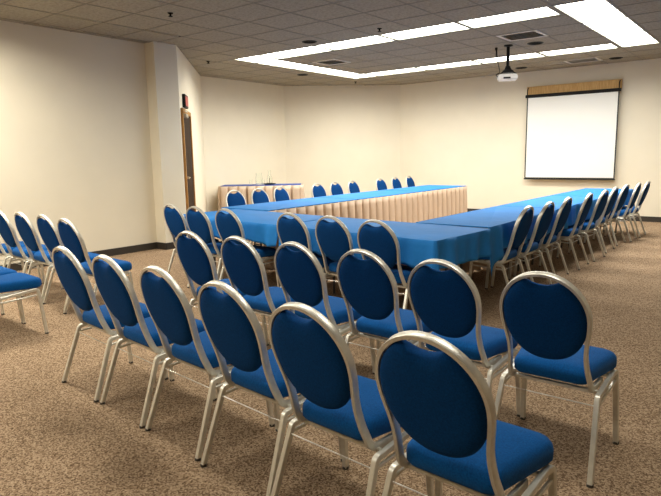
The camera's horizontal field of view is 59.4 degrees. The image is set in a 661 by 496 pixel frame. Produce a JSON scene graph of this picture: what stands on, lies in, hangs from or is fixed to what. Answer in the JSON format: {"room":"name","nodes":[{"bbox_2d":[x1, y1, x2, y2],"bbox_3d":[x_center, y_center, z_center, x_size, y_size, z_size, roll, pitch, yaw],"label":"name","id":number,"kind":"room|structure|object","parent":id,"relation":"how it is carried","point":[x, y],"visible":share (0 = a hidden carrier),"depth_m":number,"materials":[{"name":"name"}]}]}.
{"room":"conference room","nodes":[
{"label":"conference room","id":0,"kind":"room"},
{"bbox_2d":[0,14,156,264],"bbox_3d":[-5.793,-0.987,5.233,0.120,3.320,9.640,6,11,38],"label":"wall","id":1,"kind":"structure","parent":0,"point":[75,143],"depth_m":8.00,"materials":[{"name":"beige paint"}]},
{"bbox_2d":[0,242,156,270],"bbox_3d":[-5.712,0.606,5.446,0.012,0.105,9.640,6,11,38],"label":"baseboard","id":2,"kind":"structure","parent":1,"relation":"attached to","point":[149,246],"depth_m":8.66,"materials":[{"name":"grey rubber"}]},
{"bbox_2d":[144,30,186,242],"bbox_3d":[-2.601,-1.655,9.064,0.350,3.320,0.420,6,11,38],"label":"wall","id":3,"kind":"structure","parent":0,"point":[160,58],"depth_m":8.90,"materials":[{"name":"beige paint"}]},
{"bbox_2d":[157,242,165,249],"bbox_3d":[-2.658,-0.034,9.113,0.230,0.105,0.012,6,11,38],"label":"baseboard","id":4,"kind":"structure","parent":3,"relation":"attached to","point":[160,245],"depth_m":9.11,"materials":[{"name":"grey rubber"}]},
{"bbox_2d":[166,242,175,249],"bbox_3d":[-2.433,-0.052,9.203,0.012,0.105,0.410,6,11,38],"label":"baseboard","id":5,"kind":"structure","parent":3,"relation":"attached to","point":[170,245],"depth_m":9.09,"materials":[{"name":"grey rubber"}]},
{"bbox_2d":[176,46,206,237],"bbox_3d":[-2.593,-1.932,10.800,0.120,3.320,3.451,-2,9,-6],"label":"wall","id":6,"kind":"structure","parent":0,"point":[189,80],"depth_m":11.01,"materials":[{"name":"beige paint"}]},
{"bbox_2d":[182,94,188,108],"bbox_3d":[-2.382,-2.405,9.516,0.053,0.210,0.370,-2,9,-6],"label":"exit sign","id":7,"kind":"object","parent":6,"relation":"attached to","point":[184,96],"visible":1,"depth_m":9.36,"materials":[{"name":"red plastic"}]},
{"bbox_2d":[180,108,195,237],"bbox_3d":[-2.362,-1.208,9.819,0.075,2.190,1.110,-2,9,-6],"label":"door","id":8,"kind":"structure","parent":6,"relation":"in","point":[186,124],"depth_m":9.72,"materials":[{"name":"brown wood"}]},
{"bbox_2d":[200,76,286,211],"bbox_3d":[-1.973,-2.380,13.545,0.120,3.320,2.600,6,11,38],"label":"wall","id":9,"kind":"structure","parent":0,"point":[244,122],"depth_m":13.30,"materials":[{"name":"beige paint"}]},
{"bbox_2d":[0,220,660,495],"bbox_3d":[0.189,0.565,5.556,14.200,0.060,17.700,6,11,38],"label":"floor","id":10,"kind":"structure","parent":0,"point":[55,440],"depth_m":3.19,"materials":[{"name":"carpet"}]},
{"bbox_2d":[0,266,21,322],"bbox_3d":[-3.046,0.221,4.994,0.485,0.911,0.539,7,12,41],"label":"banquet chair","id":11,"kind":"object","parent":10,"relation":"on","point":[3,271],"visible":0.44,"depth_m":5.07,"materials":[{"name":"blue fabric"}]},
{"bbox_2d":[0,241,42,283],"bbox_3d":[-3.693,-0.025,6.613,0.485,0.911,0.539,7,12,41],"label":"banquet chair","id":12,"kind":"object","parent":10,"relation":"on","point":[3,249],"visible":0.48,"depth_m":6.49,"materials":[{"name":"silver metal"}]},
{"bbox_2d":[0,273,48,333],"bbox_3d":[-2.679,0.266,4.671,0.485,0.911,0.539,7,12,41],"label":"banquet chair","id":13,"kind":"object","parent":10,"relation":"on","point":[16,282],"visible":1,"depth_m":4.67,"materials":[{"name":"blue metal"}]},
{"bbox_2d":[0,210,63,291],"bbox_3d":[-3.308,0.016,6.314,0.485,0.911,0.539,7,12,41],"label":"banquet chair","id":14,"kind":"object","parent":10,"relation":"on","point":[7,232],"visible":0.72,"depth_m":6.14,"materials":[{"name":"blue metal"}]},
{"bbox_2d":[14,212,53,302],"bbox_3d":[-2.922,0.057,6.014,0.485,0.911,0.539,7,12,41],"label":"banquet chair","id":15,"kind":"object","parent":10,"relation":"on","point":[24,226],"visible":0.72,"depth_m":5.81,"materials":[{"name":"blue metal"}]},
{"bbox_2d":[36,214,100,311],"bbox_3d":[-2.542,0.099,5.707,0.485,0.911,0.539,7,12,41],"label":"banquet chair","id":16,"kind":"object","parent":10,"relation":"on","point":[48,231],"visible":0.44,"depth_m":5.49,"materials":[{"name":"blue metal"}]},
{"bbox_2d":[57,218,133,313],"bbox_3d":[-2.161,0.153,5.323,0.485,0.911,0.539,7,12,41],"label":"banquet chair","id":17,"kind":"object","parent":10,"relation":"on","point":[71,238],"visible":0.56,"depth_m":5.12,"materials":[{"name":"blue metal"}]},
{"bbox_2d":[52,246,168,402],"bbox_3d":[-1.404,0.406,3.650,0.485,0.911,0.539,7,12,43],"label":"banquet chair","id":18,"kind":"object","parent":10,"relation":"on","point":[73,277],"visible":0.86,"depth_m":3.46,"materials":[{"name":"blue fabric"}]},
{"bbox_2d":[92,254,216,428],"bbox_3d":[-1.024,0.453,3.311,0.485,0.911,0.539,7,12,43],"label":"banquet chair","id":19,"kind":"object","parent":10,"relation":"on","point":[117,292],"visible":0.78,"depth_m":3.12,"materials":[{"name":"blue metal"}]},
{"bbox_2d":[163,203,223,278],"bbox_3d":[-1.613,-0.079,6.717,0.485,0.911,0.539,7,12,42],"label":"banquet chair","id":20,"kind":"object","parent":10,"relation":"on","point":[175,220],"visible":0.57,"depth_m":6.50,"materials":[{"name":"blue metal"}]},
{"bbox_2d":[186,206,222,287],"bbox_3d":[-1.257,-0.021,6.315,0.485,0.911,0.539,7,12,41],"label":"banquet chair","id":21,"kind":"object","parent":10,"relation":"on","point":[198,222],"visible":0.64,"depth_m":6.10,"materials":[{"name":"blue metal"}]},
{"bbox_2d":[139,265,274,460],"bbox_3d":[-0.651,0.501,2.971,0.485,0.911,0.539,7,12,43],"label":"banquet chair","id":22,"kind":"object","parent":10,"relation":"on","point":[170,310],"visible":0.82,"depth_m":2.78,"materials":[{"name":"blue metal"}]},
{"bbox_2d":[175,230,268,345],"bbox_3d":[-0.821,0.297,4.270,0.485,0.911,0.539,7,12,41],"label":"banquet chair","id":23,"kind":"object","parent":10,"relation":"on","point":[197,262],"visible":0.64,"depth_m":4.06,"materials":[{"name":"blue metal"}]},
{"bbox_2d":[225,190,249,241],"bbox_3d":[-1.308,-0.429,8.882,0.539,0.911,0.485,7,12,40],"label":"banquet chair","id":24,"kind":"object","parent":10,"relation":"on","point":[236,199],"visible":0.21,"depth_m":8.93,"materials":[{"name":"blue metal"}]},
{"bbox_2d":[215,208,279,286],"bbox_3d":[-0.880,0.023,5.997,0.485,0.911,0.539,7,12,41],"label":"banquet chair","id":25,"kind":"object","parent":10,"relation":"on","point":[227,225],"visible":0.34,"depth_m":5.81,"materials":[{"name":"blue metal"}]},
{"bbox_2d":[221,236,295,348],"bbox_3d":[-0.438,0.339,3.959,0.485,0.911,0.539,7,12,41],"label":"banquet chair","id":26,"kind":"object","parent":10,"relation":"on","point":[244,267],"visible":0.69,"depth_m":3.77,"materials":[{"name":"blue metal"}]},
{"bbox_2d":[251,188,269,244],"bbox_3d":[-0.967,-0.491,9.231,0.539,0.911,0.485,6,11,38],"label":"banquet chair","id":27,"kind":"object","parent":10,"relation":"on","point":[256,197],"visible":0.23,"depth_m":9.26,"materials":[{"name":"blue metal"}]},
{"bbox_2d":[197,280,341,495],"bbox_3d":[-0.281,0.552,2.609,0.485,0.911,0.539,7,12,43],"label":"banquet chair","id":28,"kind":"object","parent":10,"relation":"on","point":[233,329],"visible":0.84,"depth_m":2.42,"materials":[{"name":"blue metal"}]},
{"bbox_2d":[273,186,289,201],"bbox_3d":[-0.656,-0.564,9.654,0.539,0.911,0.485,6,11,36],"label":"banquet chair","id":29,"kind":"object","parent":10,"relation":"on","point":[278,195],"visible":0.32,"depth_m":9.68,"materials":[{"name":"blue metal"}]},
{"bbox_2d":[254,201,345,245],"bbox_3d":[-0.521,-0.271,8.335,0.860,0.742,1.944,6,11,37],"label":"folding table","id":30,"kind":"object","parent":10,"relation":"on","point":[255,243],"visible":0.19,"depth_m":7.73,"materials":[{"name":"fabric"}]},
{"bbox_2d":[221,198,356,210],"bbox_3d":[-0.552,-0.497,8.297,0.934,0.294,2.014,6,11,37],"label":"tablecloth","id":31,"kind":"object","parent":30,"relation":"on","point":[278,205],"visible":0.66,"depth_m":8.09,"materials":[{"name":"blue fabric"}]},
{"bbox_2d":[277,212,334,287],"bbox_3d":[-0.202,0.100,5.433,0.485,0.911,0.539,7,12,42],"label":"banquet chair","id":32,"kind":"object","parent":10,"relation":"on","point":[294,230],"visible":0.38,"depth_m":5.21,"materials":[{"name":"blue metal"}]},
{"bbox_2d":[311,183,326,197],"bbox_3d":[-0.056,-0.721,10.569,0.539,0.911,0.485,7,12,40],"label":"banquet chair","id":33,"kind":"object","parent":10,"relation":"on","point":[316,191],"visible":0.34,"depth_m":10.61,"materials":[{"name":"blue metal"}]},
{"bbox_2d":[274,241,375,374],"bbox_3d":[-0.053,0.380,3.661,0.485,0.911,0.539,7,12,41],"label":"banquet chair","id":34,"kind":"object","parent":10,"relation":"on","point":[301,277],"visible":0.61,"depth_m":3.47,"materials":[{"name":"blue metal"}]},
{"bbox_2d":[315,215,353,281],"bbox_3d":[0.161,0.145,5.113,0.485,0.911,0.539,7,12,42],"label":"banquet chair","id":35,"kind":"object","parent":10,"relation":"on","point":[334,239],"visible":0.52,"depth_m":4.91,"materials":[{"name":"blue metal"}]},
{"bbox_2d":[330,182,343,194],"bbox_3d":[0.279,-0.799,11.023,0.539,0.911,0.485,6,11,38],"label":"banquet chair","id":36,"kind":"object","parent":10,"relation":"on","point":[336,189],"visible":0.26,"depth_m":11.06,"materials":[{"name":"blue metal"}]},
{"bbox_2d":[268,302,434,495],"bbox_3d":[0.065,0.605,2.233,0.485,0.911,0.539,7,12,42],"label":"banquet chair","id":37,"kind":"object","parent":10,"relation":"on","point":[312,356],"visible":0.93,"depth_m":2.07,"materials":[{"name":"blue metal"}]},
{"bbox_2d":[347,180,359,192],"bbox_3d":[0.633,-0.882,11.500,0.539,0.911,0.485,6,11,36],"label":"banquet chair","id":38,"kind":"object","parent":10,"relation":"on","point":[352,187],"visible":0.3,"depth_m":11.52,"materials":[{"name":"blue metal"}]},
{"bbox_2d":[375,178,387,189],"bbox_3d":[1.253,-1.032,12.376,0.539,0.911,0.485,7,12,40],"label":"banquet chair","id":39,"kind":"object","parent":10,"relation":"on","point":[380,185],"visible":0.38,"depth_m":12.41,"materials":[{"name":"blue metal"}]},
{"bbox_2d":[354,219,413,322],"bbox_3d":[0.508,0.195,4.756,0.485,0.911,0.539,7,12,41],"label":"banquet chair","id":40,"kind":"object","parent":10,"relation":"on","point":[381,241],"visible":0.59,"depth_m":4.54,"materials":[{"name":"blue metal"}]},
{"bbox_2d":[337,249,432,351],"bbox_3d":[0.326,0.422,3.354,0.485,0.911,0.539,7,12,40],"label":"banquet chair","id":41,"kind":"object","parent":10,"relation":"on","point":[369,286],"visible":0.8,"depth_m":3.18,"materials":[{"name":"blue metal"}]},
{"bbox_2d":[333,268,447,293],"bbox_3d":[0.459,0.176,5.418,1.770,0.742,0.870,7,12,42],"label":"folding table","id":42,"kind":"object","parent":10,"relation":"on","point":[446,269],"visible":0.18,"depth_m":5.96,"materials":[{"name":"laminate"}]},
{"bbox_2d":[279,217,491,269],"bbox_3d":[0.456,0.053,5.368,1.846,0.495,0.952,7,12,42],"label":"tablecloth","id":43,"kind":"object","parent":42,"relation":"on","point":[418,242],"visible":0.62,"depth_m":4.83,"materials":[{"name":"blue fabric"}]},
{"bbox_2d":[391,177,401,188],"bbox_3d":[1.637,-1.121,12.892,0.539,0.911,0.485,6,11,38],"label":"banquet chair","id":44,"kind":"object","parent":10,"relation":"on","point":[396,183],"visible":0.29,"depth_m":12.91,"materials":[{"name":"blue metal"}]},
{"bbox_2d":[405,176,414,186],"bbox_3d":[2.022,-1.210,13.407,0.539,0.911,0.485,6,11,36],"label":"banquet chair","id":45,"kind":"object","parent":10,"relation":"on","point":[409,182],"visible":0.3,"depth_m":13.42,"materials":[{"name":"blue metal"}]},
{"bbox_2d":[407,259,520,416],"bbox_3d":[0.679,0.469,3.017,0.485,0.911,0.539,7,12,40],"label":"banquet chair","id":46,"kind":"object","parent":10,"relation":"on","point":[448,302],"visible":0.84,"depth_m":2.84,"materials":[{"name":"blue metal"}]},
{"bbox_2d":[374,330,556,495],"bbox_3d":[0.429,0.654,1.887,0.485,0.911,0.539,7,12,41],"label":"banquet chair","id":47,"kind":"object","parent":10,"relation":"on","point":[441,399],"visible":1,"depth_m":1.73,"materials":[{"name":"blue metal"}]},
{"bbox_2d":[460,226,519,270],"bbox_3d":[1.758,0.015,6.282,0.744,0.742,1.996,6,11,38],"label":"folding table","id":48,"kind":"object","parent":10,"relation":"on","point":[461,265],"visible":0.12,"depth_m":6.92,"materials":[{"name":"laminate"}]},
{"bbox_2d":[416,206,558,276],"bbox_3d":[1.775,-0.128,6.243,0.822,0.460,2.034,6,11,38],"label":"tablecloth","id":49,"kind":"object","parent":48,"relation":"on","point":[501,220],"visible":0.62,"depth_m":5.71,"materials":[{"name":"blue fabric"}]},
{"bbox_2d":[468,205,533,289],"bbox_3d":[1.674,0.030,5.662,0.539,0.911,0.485,6,11,38],"label":"banquet chair","id":50,"kind":"object","parent":10,"relation":"on","point":[521,228],"visible":0.78,"depth_m":5.50,"materials":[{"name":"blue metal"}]},
{"bbox_2d":[491,201,554,287],"bbox_3d":[2.035,-0.044,6.084,0.539,0.911,0.485,6,12,39],"label":"banquet chair","id":51,"kind":"object","parent":10,"relation":"on","point":[543,221],"visible":0.74,"depth_m":5.91,"materials":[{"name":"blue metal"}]},
{"bbox_2d":[513,197,571,276],"bbox_3d":[2.435,-0.134,6.603,0.539,0.911,0.485,6,11,37],"label":"banquet chair","id":52,"kind":"object","parent":10,"relation":"on","point":[562,215],"visible":0.76,"depth_m":6.43,"materials":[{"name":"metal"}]},
{"bbox_2d":[523,240,568,264],"bbox_3d":[3.016,-0.260,7.865,0.744,0.742,1.996,6,11,38],"label":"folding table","id":53,"kind":"object","parent":10,"relation":"on","point":[532,255],"visible":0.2,"depth_m":7.31,"materials":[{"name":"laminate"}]},
{"bbox_2d":[499,196,598,228],"bbox_3d":[3.031,-0.486,7.812,0.820,0.290,2.034,6,11,38],"label":"tablecloth","id":54,"kind":"object","parent":53,"relation":"on","point":[577,201],"visible":0.59,"depth_m":7.55,"materials":[{"name":"blue fabric"}]},
{"bbox_2d":[495,271,618,487],"bbox_3d":[1.047,0.514,2.694,0.485,0.911,0.539,6,11,38],"label":"banquet chair","id":55,"kind":"object","parent":10,"relation":"on","point":[551,325],"visible":0.99,"depth_m":2.53,"materials":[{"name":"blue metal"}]},
{"bbox_2d":[539,193,592,269],"bbox_3d":[2.927,-0.234,7.174,0.539,0.911,0.485,6,11,36],"label":"banquet chair","id":56,"kind":"object","parent":10,"relation":"on","point":[570,232],"visible":0.84,"depth_m":7.00,"materials":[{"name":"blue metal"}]},
{"bbox_2d":[556,190,608,261],"bbox_3d":[3.361,-0.323,7.688,0.539,0.911,0.485,7,12,40],"label":"banquet chair","id":57,"kind":"object","parent":10,"relation":"on","point":[599,207],"visible":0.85,"depth_m":7.51,"materials":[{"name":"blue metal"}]},
{"bbox_2d":[570,187,618,252],"bbox_3d":[3.786,-0.426,8.287,0.539,0.911,0.485,6,11,38],"label":"banquet chair","id":58,"kind":"object","parent":10,"relation":"on","point":[612,197],"visible":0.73,"depth_m":8.09,"materials":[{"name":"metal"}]},
{"bbox_2d":[584,184,629,245],"bbox_3d":[4.240,-0.528,8.874,0.539,0.911,0.485,7,12,40],"label":"banquet chair","id":59,"kind":"object","parent":10,"relation":"on","point":[623,194],"visible":0.73,"depth_m":8.68,"materials":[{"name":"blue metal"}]},
{"bbox_2d":[599,182,641,241],"bbox_3d":[4.617,-0.593,9.236,0.539,0.911,0.485,6,11,37],"label":"banquet chair","id":60,"kind":"object","parent":10,"relation":"on","point":[624,212],"visible":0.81,"depth_m":9.05,"materials":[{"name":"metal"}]},
{"bbox_2d":[609,181,649,237],"bbox_3d":[4.986,-0.665,9.651,0.539,0.911,0.485,6,11,38],"label":"banquet chair","id":61,"kind":"object","parent":10,"relation":"on","point":[642,196],"visible":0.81,"depth_m":9.47,"materials":[{"name":"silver metal"}]},
{"bbox_3d":[-0.862,0.007,6.629,1.770,0.742,0.870,7,12,42],"label":"folding table","id":62,"kind":"object","parent":10,"relation":"on","visible":0},
{"bbox_2d":[175,209,328,246],"bbox_3d":[-0.894,-0.219,6.588,1.835,0.294,0.951,7,12,42],"label":"tablecloth","id":63,"kind":"object","parent":62,"relation":"on","point":[258,226],"visible":0.52,"depth_m":6.07,"materials":[{"name":"blue fabric"}]},
{"bbox_2d":[270,236,406,292],"bbox_3d":[0.046,0.017,6.414,2.140,0.718,0.132,7,12,42],"label":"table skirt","id":64,"kind":"object","parent":62,"relation":"attached to","point":[272,267],"visible":0.04,"depth_m":6.54,"materials":[{"name":"beige fabric"}]},
{"bbox_3d":[-1.498,-0.983,12.731,1.700,0.800,0.560,-1,9,0],"label":"side table","id":65,"kind":"object","parent":10,"relation":"on","visible":0},
{"bbox_2d":[220,183,300,186],"bbox_3d":[-1.505,-1.377,12.669,1.716,0.019,0.576,-1,9,0],"label":"tablecloth","id":66,"kind":"object","parent":65,"relation":"on","point":[289,183],"visible":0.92,"depth_m":12.47,"materials":[{"name":"blue fabric"}]},
{"bbox_2d":[254,173,262,184],"bbox_3d":[-1.576,-1.513,12.646,0.193,0.260,0.156,-1,9,-2],"label":"glass pitcher","id":67,"kind":"object","parent":66,"relation":"on","point":[259,177],"visible":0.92,"depth_m":12.59,"materials":[{"name":"white"}]},
{"bbox_3d":[-1.325,-1.397,12.635,0.268,0.026,0.268,-1,9,0],"label":"serving tray","id":68,"kind":"object","parent":66,"relation":"on","visible":0},
{"bbox_2d":[267,170,271,183],"bbox_3d":[-1.328,-1.541,12.612,0.120,0.300,0.120,6,11,38],"label":"glass carafe","id":69,"kind":"object","parent":68,"relation":"on","point":[269,178],"visible":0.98,"depth_m":12.57,"materials":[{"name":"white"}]},
{"bbox_2d":[218,184,304,209],"bbox_3d":[-1.496,-0.984,12.678,1.890,0.778,0.646,-1,9,0],"label":"table skirt","id":70,"kind":"object","parent":65,"relation":"attached to","point":[294,191],"visible":0.29,"depth_m":12.36,"materials":[{"name":"beige fabric"}]},
{"bbox_3d":[4.274,-0.534,9.447,0.744,0.742,1.996,6,11,38],"label":"folding table","id":71,"kind":"object","parent":10,"relation":"on","visible":0},
{"bbox_2d":[550,188,634,210],"bbox_3d":[4.296,-0.737,9.415,0.822,0.344,2.070,6,11,38],"label":"tablecloth","id":72,"kind":"object","parent":71,"relation":"on","point":[596,192],"visible":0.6,"depth_m":9.37,"materials":[{"name":"blue fabric"}]},
{"bbox_2d":[413,189,579,272],"bbox_3d":[2.689,-0.298,8.091,0.134,0.718,6.112,6,11,38],"label":"table skirt","id":73,"kind":"object","parent":72,"relation":"attached to","point":[466,265],"visible":0.03,"depth_m":6.79,"materials":[{"name":"fabric"}]},
{"bbox_3d":[0.668,-0.541,9.895,0.860,0.742,1.944,6,11,37],"label":"folding table","id":74,"kind":"object","parent":10,"relation":"on","visible":0},
{"bbox_2d":[314,190,419,199],"bbox_3d":[0.644,-0.806,9.868,0.929,0.220,1.974,6,11,37],"label":"tablecloth","id":75,"kind":"object","parent":74,"relation":"on","point":[379,193],"visible":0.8,"depth_m":9.68,"materials":[{"name":"blue fabric"}]},
{"bbox_3d":[1.857,-0.811,11.456,0.860,0.742,1.944,6,11,37],"label":"folding table","id":76,"kind":"object","parent":10,"relation":"on","visible":0},
{"bbox_2d":[385,185,463,191],"bbox_3d":[1.851,-1.043,11.447,0.941,0.294,2.016,6,11,37],"label":"tablecloth","id":77,"kind":"object","parent":76,"relation":"on","point":[423,188],"visible":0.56,"depth_m":11.28,"materials":[{"name":"blue fabric"}]},
{"bbox_2d":[264,186,466,267],"bbox_3d":[1.002,-0.504,9.578,0.134,0.718,5.973,6,11,37],"label":"table skirt","id":78,"kind":"object","parent":77,"relation":"attached to","point":[418,206],"visible":0.5,"depth_m":9.73,"materials":[{"name":"beige fabric"}]},
{"bbox_2d":[0,0,660,85],"bbox_3d":[0.133,-2.545,5.060,14.200,0.001,17.700,6,11,38],"label":"ceiling","id":79,"kind":"structure","parent":0,"point":[251,12],"depth_m":8.06,"materials":[{"name":"tile"}]},
{"bbox_2d":[234,56,275,62],"bbox_3d":[-1.319,-3.372,10.287,0.588,0.049,0.520,6,11,38],"label":"ceiling light","id":80,"kind":"object","parent":79,"relation":"attached to","point":[255,59],"visible":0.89,"depth_m":10.37,"materials":[{"name":"grey plastic"}]},
{"bbox_2d":[258,60,321,69],"bbox_3d":[-0.772,-3.501,11.029,0.520,0.049,1.300,6,11,38],"label":"ceiling light","id":81,"kind":"object","parent":79,"relation":"attached to","point":[279,63],"visible":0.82,"depth_m":11.05,"materials":[{"name":"grey plastic"}]},
{"bbox_2d":[261,46,332,58],"bbox_3d":[-0.590,-3.295,9.721,1.175,0.049,0.520,6,11,38],"label":"ceiling light","id":82,"kind":"object","parent":79,"relation":"attached to","point":[307,50],"visible":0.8,"depth_m":9.77,"materials":[{"name":"grey plastic"}]},
{"bbox_2d":[302,40,316,43],"bbox_3d":[-0.319,-3.126,8.800,0.230,0.011,0.230,6,11,38],"label":"recessed light","id":83,"kind":"object","parent":79,"relation":"in","point":[305,41],"visible":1,"depth_m":8.77,"materials":[{"name":"black plastic"}]},
{"bbox_2d":[0,0,660,85],"bbox_3d":[0.163,-2.537,5.019,13.500,0.004,17.070,6,11,38],"label":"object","id":84,"kind":"structure","parent":79,"relation":"attached to","point":[8,0],"depth_m":8.27,"materials":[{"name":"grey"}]},
{"bbox_2d":[303,68,357,75],"bbox_3d":[0.042,-3.678,12.053,0.520,0.049,1.300,6,11,38],"label":"ceiling light","id":85,"kind":"object","parent":79,"relation":"attached to","point":[317,70],"visible":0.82,"depth_m":12.08,"materials":[{"name":"grey plastic"}]},
{"bbox_2d":[312,59,350,65],"bbox_3d":[0.020,-3.437,10.732,0.520,0.019,0.520,6,11,38],"label":"ceiling vent","id":86,"kind":"object","parent":79,"relation":"in","point":[330,61],"visible":1,"depth_m":10.70,"materials":[{"name":"beige metal"}]},
{"bbox_2d":[317,35,395,49],"bbox_3d":[0.369,-3.194,8.976,1.175,0.049,0.520,6,11,38],"label":"ceiling light","id":87,"kind":"object","parent":79,"relation":"attached to","point":[376,39],"visible":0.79,"depth_m":9.02,"materials":[{"name":"grey plastic"}]},
{"bbox_2d":[342,74,373,78],"bbox_3d":[0.639,-3.800,12.749,0.588,0.049,0.510,6,11,38],"label":"ceiling light","id":88,"kind":"object","parent":79,"relation":"attached to","point":[358,75],"visible":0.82,"depth_m":12.86,"materials":[{"name":"grey plastic"}]},
{"bbox_2d":[366,68,424,75],"bbox_3d":[1.368,-3.723,12.184,1.175,0.049,0.510,6,11,38],"label":"ceiling light","id":89,"kind":"object","parent":79,"relation":"attached to","point":[406,70],"visible":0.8,"depth_m":12.24,"materials":[{"name":"grey plastic"}]},
{"bbox_2d":[381,22,470,39],"bbox_3d":[1.329,-3.092,8.230,1.175,0.049,0.520,6,11,38],"label":"ceiling light","id":90,"kind":"object","parent":79,"relation":"attached to","point":[449,27],"visible":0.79,"depth_m":8.27,"materials":[{"name":"grey plastic"}]},
{"bbox_2d":[416,61,480,69],"bbox_3d":[2.327,-3.622,11.438,1.175,0.049,0.510,6,11,38],"label":"ceiling light","id":91,"kind":"object","parent":79,"relation":"attached to","point":[465,63],"visible":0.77,"depth_m":11.50,"materials":[{"name":"grey plastic"}]},
{"bbox_2d":[496,44,517,81],"bbox_3d":[2.873,-3.013,9.450,0.341,0.556,0.300,1,9,12],"label":"ceiling projector","id":92,"kind":"object","parent":79,"relation":"hanging from","point":[507,74],"visible":1,"depth_m":9.38,"materials":[{"name":"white plastic"}]},
{"bbox_2d":[473,53,544,63],"bbox_3d":[3.287,-3.520,10.693,1.175,0.049,0.510,6,11,38],"label":"ceiling light","id":93,"kind":"object","parent":79,"relation":"attached to","point":[530,55],"visible":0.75,"depth_m":10.75,"materials":[{"name":"grey plastic"}]},
{"bbox_2d":[458,7,560,27],"bbox_3d":[2.289,-2.991,7.485,1.175,0.049,0.520,6,11,38],"label":"ceiling light","id":94,"kind":"object","parent":79,"relation":"attached to","point":[544,11],"visible":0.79,"depth_m":7.52,"materials":[{"name":"grey plastic"}]},
{"bbox_2d":[496,30,548,40],"bbox_3d":[2.851,-3.149,8.609,0.600,0.019,0.560,6,11,38],"label":"ceiling vent","id":95,"kind":"object","parent":79,"relation":"in","point":[530,34],"visible":1,"depth_m":8.59,"materials":[{"name":"grey metal"}]},
{"bbox_2d":[527,42,543,44],"bbox_3d":[3.265,-3.261,9.241,0.250,0.011,0.250,6,11,38],"label":"recessed light","id":96,"kind":"object","parent":79,"relation":"in","point":[530,43],"visible":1,"depth_m":9.25,"materials":[{"name":"black plastic"}]},
{"bbox_2d":[538,43,617,55],"bbox_3d":[4.247,-3.419,9.948,1.175,0.049,0.510,6,11,38],"label":"ceiling light","id":97,"kind":"object","parent":79,"relation":"attached to","point":[604,46],"visible":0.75,"depth_m":9.99,"materials":[{"name":"grey plastic"}]},
{"bbox_2d":[564,57,601,63],"bbox_3d":[4.826,-3.578,11.077,0.600,0.019,0.440,6,11,38],"label":"ceiling vent","id":98,"kind":"object","parent":79,"relation":"in","point":[592,58],"visible":1,"depth_m":11.03,"materials":[{"name":"beige metal"}]},
{"bbox_2d":[553,0,625,22],"bbox_3d":[3.236,-2.962,7.195,0.555,0.049,1.186,6,11,38],"label":"ceiling light","id":99,"kind":"object","parent":79,"relation":"attached to","point":[587,10],"visible":0.83,"depth_m":7.22,"materials":[{"name":"grey plastic"}]},
{"bbox_2d":[582,17,644,35],"bbox_3d":[3.994,-3.127,8.149,0.555,0.049,1.186,6,11,38],"label":"ceiling light","id":100,"kind":"object","parent":79,"relation":"attached to","point":[622,25],"visible":0.8,"depth_m":8.17,"materials":[{"name":"grey plastic"}]},
{"bbox_2d":[605,31,659,46],"bbox_3d":[4.753,-3.293,9.103,0.555,0.049,1.186,6,11,38],"label":"ceiling light","id":101,"kind":"object","parent":79,"relation":"attached to","point":[638,38],"visible":0.81,"depth_m":9.14,"materials":[{"name":"grey plastic"}]},
{"bbox_2d":[284,85,399,197],"bbox_3d":[0.318,-2.603,14.682,2.902,3.320,0.120,-2,9,-4],"label":"wall","id":102,"kind":"structure","parent":0,"point":[342,134],"depth_m":14.58,"materials":[{"name":"beige paint"}]},
{"bbox_2d":[400,58,660,216],"bbox_3d":[6.304,-2.169,11.282,11.430,3.320,0.120,6,11,38],"label":"wall","id":103,"kind":"structure","parent":0,"point":[469,132],"depth_m":13.10,"materials":[{"name":"beige paint"}]},
{"bbox_2d":[467,208,660,221],"bbox_3d":[6.292,-0.573,11.484,11.430,0.105,0.012,6,11,38],"label":"baseboard","id":104,"kind":"structure","parent":103,"relation":"attached to","point":[643,218],"depth_m":11.51,"materials":[{"name":"grey rubber"}]},
{"bbox_2d":[524,79,622,180],"bbox_3d":[4.999,-2.403,12.098,1.880,2.007,0.157,6,11,38],"label":"projection screen","id":105,"kind":"object","parent":103,"relation":"attached to","point":[571,128],"visible":1,"depth_m":12.03,"materials":[{"name":"white fabric"}]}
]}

